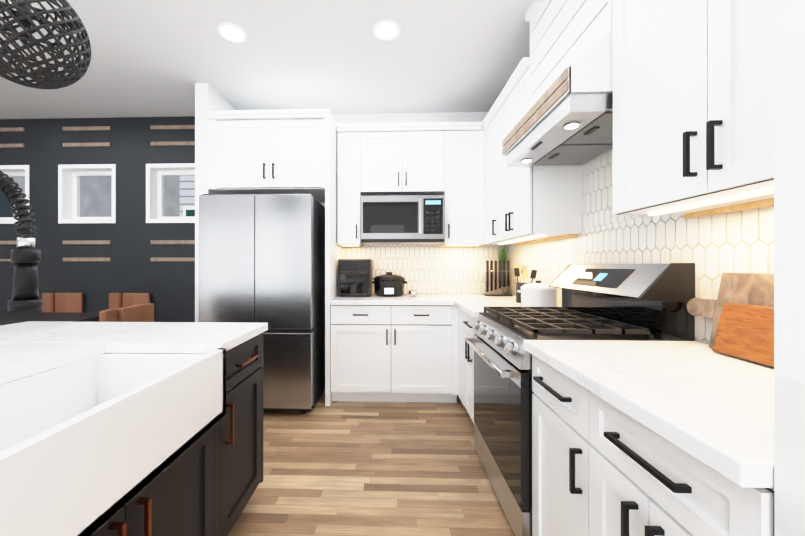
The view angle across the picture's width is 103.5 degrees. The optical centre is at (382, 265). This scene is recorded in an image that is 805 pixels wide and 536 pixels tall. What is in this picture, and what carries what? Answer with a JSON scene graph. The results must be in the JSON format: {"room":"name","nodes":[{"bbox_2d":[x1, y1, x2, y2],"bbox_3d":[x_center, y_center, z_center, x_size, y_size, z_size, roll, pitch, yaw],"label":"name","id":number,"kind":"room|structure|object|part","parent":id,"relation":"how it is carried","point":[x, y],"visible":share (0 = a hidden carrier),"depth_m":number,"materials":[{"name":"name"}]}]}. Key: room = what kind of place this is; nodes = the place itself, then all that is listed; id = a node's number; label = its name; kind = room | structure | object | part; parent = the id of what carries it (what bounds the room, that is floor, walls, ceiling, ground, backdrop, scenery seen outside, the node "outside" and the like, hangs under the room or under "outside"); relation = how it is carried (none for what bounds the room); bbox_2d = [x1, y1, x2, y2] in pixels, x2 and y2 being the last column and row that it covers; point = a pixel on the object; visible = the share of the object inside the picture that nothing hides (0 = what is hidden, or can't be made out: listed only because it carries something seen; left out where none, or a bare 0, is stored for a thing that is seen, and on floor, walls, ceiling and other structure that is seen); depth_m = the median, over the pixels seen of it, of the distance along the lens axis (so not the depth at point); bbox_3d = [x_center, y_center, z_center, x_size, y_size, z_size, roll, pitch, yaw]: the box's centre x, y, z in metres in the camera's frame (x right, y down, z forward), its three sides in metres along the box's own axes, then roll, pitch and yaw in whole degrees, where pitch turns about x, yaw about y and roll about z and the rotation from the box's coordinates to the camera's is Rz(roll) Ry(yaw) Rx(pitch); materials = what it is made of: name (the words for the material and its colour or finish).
{"room":"kitchen and dining room","nodes":[
{"label":"kitchen and dining room","id":0,"kind":"room"},
{"bbox_2d":[195,83,234,321],"bbox_3d":[-1.591,-0.200,3.113,0.120,2.834,0.610,0,0,2],"label":"wall","id":1,"kind":"structure","parent":0,"point":[208,97],"depth_m":2.81,"materials":[{"name":"white paint"}]},
{"bbox_2d":[0,112,508,321],"bbox_3d":[-2.067,-0.199,3.506,7.005,2.834,0.174,0,0,2],"label":"wall","id":2,"kind":"structure","parent":0,"point":[130,250],"depth_m":3.46,"materials":[{"name":"paint"}]},
{"bbox_2d":[0,165,29,223],"bbox_3d":[-4.207,-0.782,3.578,0.644,0.644,0.168,0,0,2],"label":"window","id":3,"kind":"structure","parent":2,"relation":"in","point":[11,170],"depth_m":3.49,"materials":[{"name":"white wood"}]},
{"bbox_2d":[58,164,115,222],"bbox_3d":[-3.229,-0.782,3.547,0.644,0.644,0.168,0,0,2],"label":"window","id":4,"kind":"structure","parent":2,"relation":"in","point":[69,176],"depth_m":3.50,"materials":[{"name":"white wood"}]},
{"bbox_2d":[146,163,194,222],"bbox_3d":[-2.244,-0.782,3.516,0.644,0.644,0.168,0,0,2],"label":"window","id":5,"kind":"structure","parent":2,"relation":"in","point":[155,173],"depth_m":3.50,"materials":[{"name":"white wood"}]},
{"bbox_2d":[337,126,368,245],"bbox_3d":[-0.285,-0.757,3.203,0.280,1.110,0.330,0,0,2],"label":"upper cabinet","id":6,"kind":"object","parent":2,"relation":"attached to","point":[353,141],"depth_m":3.04,"materials":[{"name":"white wood"}]},
{"bbox_2d":[369,126,444,195],"bbox_3d":[0.198,-1.007,3.188,0.805,0.610,0.330,0,0,2],"label":"upper cabinet","id":7,"kind":"object","parent":2,"relation":"attached to","point":[403,160],"depth_m":3.03,"materials":[{"name":"white wood"}]},
{"bbox_2d":[361,195,444,244],"bbox_3d":[0.196,-0.431,3.124,0.782,0.434,0.455,0,0,2],"label":"microwave","id":8,"kind":"object","parent":7,"relation":"attached to","point":[403,220],"visible":1,"depth_m":2.94,"materials":[{"name":"grey metal"}]},
{"bbox_2d":[342,244,507,293],"bbox_3d":[0.447,0.035,3.349,1.752,0.534,0.008,0,0,2],"label":"wall tile","id":9,"kind":"structure","parent":2,"relation":"attached to","point":[429,269],"depth_m":3.34,"materials":[{"name":"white tile"}]},
{"bbox_2d":[480,266,485,276],"bbox_3d":[1.062,0.060,3.322,0.070,0.115,0.008,0,0,2],"label":"electrical outlet","id":10,"kind":"object","parent":9,"relation":"attached to","point":[482,269],"visible":0.81,"depth_m":3.32,"materials":[{"name":"white plastic"}]},
{"bbox_2d":[437,126,485,245],"bbox_3d":[0.764,-0.757,3.169,0.445,1.110,0.330,0,0,2],"label":"upper cabinet","id":11,"kind":"object","parent":2,"relation":"attached to","point":[447,160],"depth_m":3.01,"materials":[{"name":"white wood"}]},
{"bbox_2d":[0,0,532,118],"bbox_3d":[-2.213,-1.669,0.478,7.105,0.100,6.220,0,0,2],"label":"ceiling","id":12,"kind":"structure","parent":0,"point":[155,58],"depth_m":2.46,"materials":[{"name":"white paint"}]},
{"bbox_2d":[0,0,90,88],"bbox_3d":[-1.264,-1.134,1.118,0.352,0.963,0.352,0,0,2],"label":"pendant light","id":13,"kind":"object","parent":12,"relation":"hanging from","point":[50,79],"depth_m":1.11,"materials":[{"name":"black wicker"}]},
{"bbox_3d":[-1.264,-1.232,1.118,0.100,0.766,0.100,0,0,2],"label":"pendant light cord","id":14,"kind":"part","parent":13,"relation":"part of","materials":[{"name":"black"}]},
{"bbox_2d":[217,22,246,42],"bbox_3d":[-1.040,-1.613,2.201,0.189,0.009,0.189,0,0,-4],"label":"recessed light","id":15,"kind":"object","parent":12,"relation":"in","point":[231,32],"depth_m":2.19,"materials":[{"name":"white plastic"}]},
{"bbox_2d":[373,19,399,40],"bbox_3d":[0.030,-1.613,2.177,0.189,0.009,0.189,0,0,-4],"label":"recessed light","id":16,"kind":"object","parent":12,"relation":"in","point":[386,30],"depth_m":2.17,"materials":[{"name":"white plastic"}]},
{"bbox_2d":[228,389,514,535],"bbox_3d":[-2.213,1.265,0.475,7.105,0.100,6.220,0,0,2],"label":"floor","id":17,"kind":"structure","parent":0,"point":[350,468],"depth_m":1.82,"materials":[{"name":"brown wood"}]},
{"bbox_2d":[0,312,98,325],"bbox_3d":[-3.398,0.835,2.604,1.800,0.765,0.900,0,0,2],"label":"dining table","id":18,"kind":"object","parent":17,"relation":"on","point":[6,318],"visible":0.1,"depth_m":2.75,"materials":[{"name":"black"}]},
{"bbox_2d":[42,293,82,312],"bbox_3d":[-3.478,0.758,3.235,0.445,0.920,0.455,0,0,2],"label":"dining chair","id":19,"kind":"object","parent":17,"relation":"on","point":[63,302],"visible":0.21,"depth_m":3.41,"materials":[{"name":"brown leather"}]},
{"bbox_2d":[99,303,153,321],"bbox_3d":[-2.020,0.757,2.281,0.455,0.920,0.445,0,0,2],"label":"dining chair","id":20,"kind":"object","parent":17,"relation":"on","point":[139,313],"visible":0.12,"depth_m":2.26,"materials":[{"name":"brown leather"}]},
{"bbox_2d":[109,293,149,308],"bbox_3d":[-2.729,0.758,3.211,0.445,0.920,0.455,0,0,2],"label":"dining chair","id":21,"kind":"object","parent":17,"relation":"on","point":[118,300],"visible":0.25,"depth_m":3.38,"materials":[{"name":"brown leather"}]},
{"bbox_2d":[0,330,266,535],"bbox_3d":[-1.282,0.777,0.201,1.305,0.875,2.930,0,0,2],"label":"kitchen island","id":22,"kind":"object","parent":17,"relation":"on","point":[131,428],"depth_m":0.88,"materials":[{"name":"black"}]},
{"bbox_2d":[0,342,107,373],"bbox_3d":[-1.535,0.319,-0.017,0.850,0.039,2.517,0,0,2],"label":"island countertop","id":23,"kind":"structure","parent":22,"relation":"on","point":[13,355],"depth_m":1.11,"materials":[{"name":"white stone"}]},
{"bbox_2d":[0,170,42,310],"bbox_3d":[-1.076,0.015,0.801,0.356,0.568,0.121,0,0,2],"label":"faucet","id":24,"kind":"object","parent":23,"relation":"on","point":[25,258],"depth_m":0.82,"materials":[{"name":"black"}]},
{"bbox_2d":[0,346,227,465],"bbox_3d":[-0.862,0.443,0.802,0.505,0.255,0.835,0,0,2],"label":"sink","id":25,"kind":"object","parent":23,"relation":"in","point":[39,404],"depth_m":1.05,"materials":[{"name":"white ceramic"}]},
{"bbox_2d":[0,322,267,345],"bbox_3d":[-1.260,0.321,1.460,1.307,0.039,0.453,0,0,2],"label":"island countertop","id":26,"kind":"structure","parent":22,"relation":"on","point":[114,333],"depth_m":1.42,"materials":[{"name":"white stone"}]},
{"bbox_2d":[199,193,324,413],"bbox_3d":[-1.006,0.319,2.944,0.911,1.797,0.830,0,0,2],"label":"fridge","id":27,"kind":"object","parent":17,"relation":"on","point":[261,258],"visible":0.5,"depth_m":2.53,"materials":[{"name":"grey metal"}]},
{"bbox_2d":[205,109,341,405],"bbox_3d":[-0.984,-0.061,3.059,1.087,2.558,0.660,0,0,2],"label":"surround","id":28,"kind":"object","parent":17,"relation":"on","point":[287,151],"visible":0.96,"depth_m":2.78,"materials":[{"name":"white wood"}]},
{"bbox_2d":[331,305,457,402],"bbox_3d":[0.114,0.780,3.030,1.107,0.874,0.647,0,0,2],"label":"base cabinet","id":29,"kind":"object","parent":17,"relation":"on","point":[394,353],"visible":0.98,"depth_m":2.75,"materials":[{"name":"white wood"}]},
{"bbox_2d":[330,294,515,304],"bbox_3d":[0.436,0.322,3.023,1.751,0.039,0.640,0,0,2],"label":"countertop","id":30,"kind":"structure","parent":29,"relation":"on","point":[427,299],"depth_m":2.80,"materials":[{"name":"stone"}]},
{"bbox_2d":[338,259,372,296],"bbox_3d":[-0.260,0.121,3.137,0.310,0.360,0.338,0,0,2],"label":"air fryer oven","id":31,"kind":"object","parent":30,"relation":"on","point":[355,277],"visible":1,"depth_m":3.01,"materials":[{"name":"brown metal"}]},
{"bbox_2d":[371,272,406,296],"bbox_3d":[0.071,0.184,3.144,0.350,0.235,0.233,0,0,2],"label":"slow cooker","id":32,"kind":"object","parent":30,"relation":"on","point":[388,284],"visible":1,"depth_m":3.06,"materials":[{"name":"black metal"}]},
{"bbox_2d":[409,290,417,296],"bbox_3d":[0.304,0.274,3.088,0.092,0.055,0.092,0,0,2],"label":"steel bowl","id":33,"kind":"object","parent":30,"relation":"on","point":[413,293],"visible":1,"depth_m":3.05,"materials":[{"name":"silver metal"}]},
{"bbox_2d":[483,260,512,295],"bbox_3d":[1.151,0.127,3.151,0.260,0.350,0.090,0,0,6],"label":"stand","id":34,"kind":"object","parent":30,"relation":"on","point":[496,283],"visible":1,"depth_m":3.13,"materials":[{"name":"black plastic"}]},
{"bbox_2d":[497,246,509,271],"bbox_3d":[1.244,0.044,3.255,0.129,0.515,0.135,0,0,2],"label":"grass plant","id":35,"kind":"object","parent":30,"relation":"on","point":[502,254],"visible":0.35,"depth_m":3.23,"materials":[{"name":"green plant"}]},
{"bbox_2d":[458,308,476,424],"bbox_3d":[0.951,0.780,2.374,0.682,0.874,0.670,0,0,2],"label":"base cabinet","id":36,"kind":"object","parent":17,"relation":"on","point":[465,366],"visible":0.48,"depth_m":2.44,"materials":[{"name":"white wood"}]},
{"bbox_2d":[455,301,557,317],"bbox_3d":[0.949,0.321,2.362,0.685,0.039,0.646,0,0,2],"label":"countertop","id":37,"kind":"structure","parent":36,"relation":"on","point":[473,308],"depth_m":2.39,"materials":[{"name":"stone"}]},
{"bbox_2d":[514,265,536,302],"bbox_3d":[1.154,0.148,2.565,0.140,0.306,0.142,0,0,2],"label":"utensil crock","id":38,"kind":"object","parent":37,"relation":"on","point":[517,270],"visible":0.54,"depth_m":2.54,"materials":[{"name":"black plastic"}]},
{"bbox_2d":[517,280,556,306],"bbox_3d":[1.091,0.204,2.232,0.258,0.194,0.236,0,0,2],"label":"pot","id":39,"kind":"object","parent":37,"relation":"on","point":[538,293],"visible":0.88,"depth_m":2.14,"materials":[{"name":"white ceramic"}]},
{"bbox_2d":[465,263,694,535],"bbox_3d":[0.890,0.604,1.658,0.756,1.225,0.754,0,0,2],"label":"range","id":40,"kind":"object","parent":17,"relation":"on","point":[644,302],"visible":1,"depth_m":1.43,"materials":[{"name":"silver metal"}]},
{"bbox_2d":[532,355,773,535],"bbox_3d":[0.903,0.779,0.873,0.682,0.874,0.802,0,0,2],"label":"base cabinet","id":41,"kind":"object","parent":17,"relation":"on","point":[601,467],"visible":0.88,"depth_m":0.81,"materials":[{"name":"white wood"}]},
{"bbox_2d":[523,340,773,487],"bbox_3d":[0.901,0.320,0.873,0.685,0.039,0.804,0,0,2],"label":"countertop","id":42,"kind":"structure","parent":41,"relation":"on","point":[705,404],"depth_m":0.76,"materials":[{"name":"stone"}]},
{"bbox_2d":[687,273,773,347],"bbox_3d":[1.204,0.163,0.924,0.066,0.273,0.661,0,0,2],"label":"cutting board","id":43,"kind":"object","parent":42,"relation":"on","point":[751,288],"visible":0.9,"depth_m":1.09,"materials":[{"name":"brown wood"}]},
{"bbox_2d":[712,302,773,367],"bbox_3d":[1.153,0.212,0.789,0.063,0.172,0.600,0,0,2],"label":"cutting board","id":44,"kind":"object","parent":42,"relation":"on","point":[745,332],"visible":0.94,"depth_m":1.00,"materials":[{"name":"brown wood"}]},
{"bbox_2d":[774,0,804,535],"bbox_3d":[0.914,-0.202,0.407,0.650,2.834,0.120,0,0,2],"label":"wall","id":45,"kind":"structure","parent":0,"point":[789,267],"depth_m":0.46,"materials":[{"name":"white paint"}]},
{"bbox_3d":[1.287,-0.202,0.340,0.100,2.834,5.970,0,0,2],"label":"wall","id":46,"kind":"structure","parent":0,"visible":0},
{"bbox_2d":[482,57,581,245],"bbox_3d":[1.109,-0.763,2.513,0.373,1.156,0.956,0,0,2],"label":"upper cabinet","id":47,"kind":"object","parent":46,"relation":"attached to","point":[531,204],"visible":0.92,"depth_m":2.20,"materials":[{"name":"white painted wood"},{"name":"raw wood"}]},
{"bbox_2d":[502,0,612,166],"bbox_3d":[1.015,-1.118,1.655,0.507,0.993,0.754,0,0,2],"label":"range hood","id":48,"kind":"object","parent":46,"relation":"attached to","point":[567,119],"visible":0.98,"depth_m":1.55,"materials":[{"name":"white painted wood"},{"name":"natural wood"},{"name":"steel"}]},
{"bbox_2d":[508,149,773,342],"bbox_3d":[1.282,-0.179,1.889,0.008,0.959,2.856,0,0,2],"label":"wall tile","id":49,"kind":"structure","parent":46,"relation":"attached to","point":[713,248],"depth_m":1.47,"materials":[{"name":"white tile"}]},
{"bbox_2d":[613,0,773,217],"bbox_3d":[1.057,-0.764,0.870,0.373,1.156,0.803,0,0,2],"label":"upper cabinet","id":50,"kind":"object","parent":46,"relation":"attached to","point":[693,108],"visible":0.98,"depth_m":0.95,"materials":[{"name":"white painted wood"},{"name":"black metal"}]},
{"label":"outside","id":51,"kind":"structure","parent":0,"visible":0},
{"bbox_2d":[13,176,194,216],"bbox_3d":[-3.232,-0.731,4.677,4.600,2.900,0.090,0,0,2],"label":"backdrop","id":52,"kind":"structure","parent":51,"point":[96,196],"depth_m":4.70,"materials":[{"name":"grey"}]}
]}

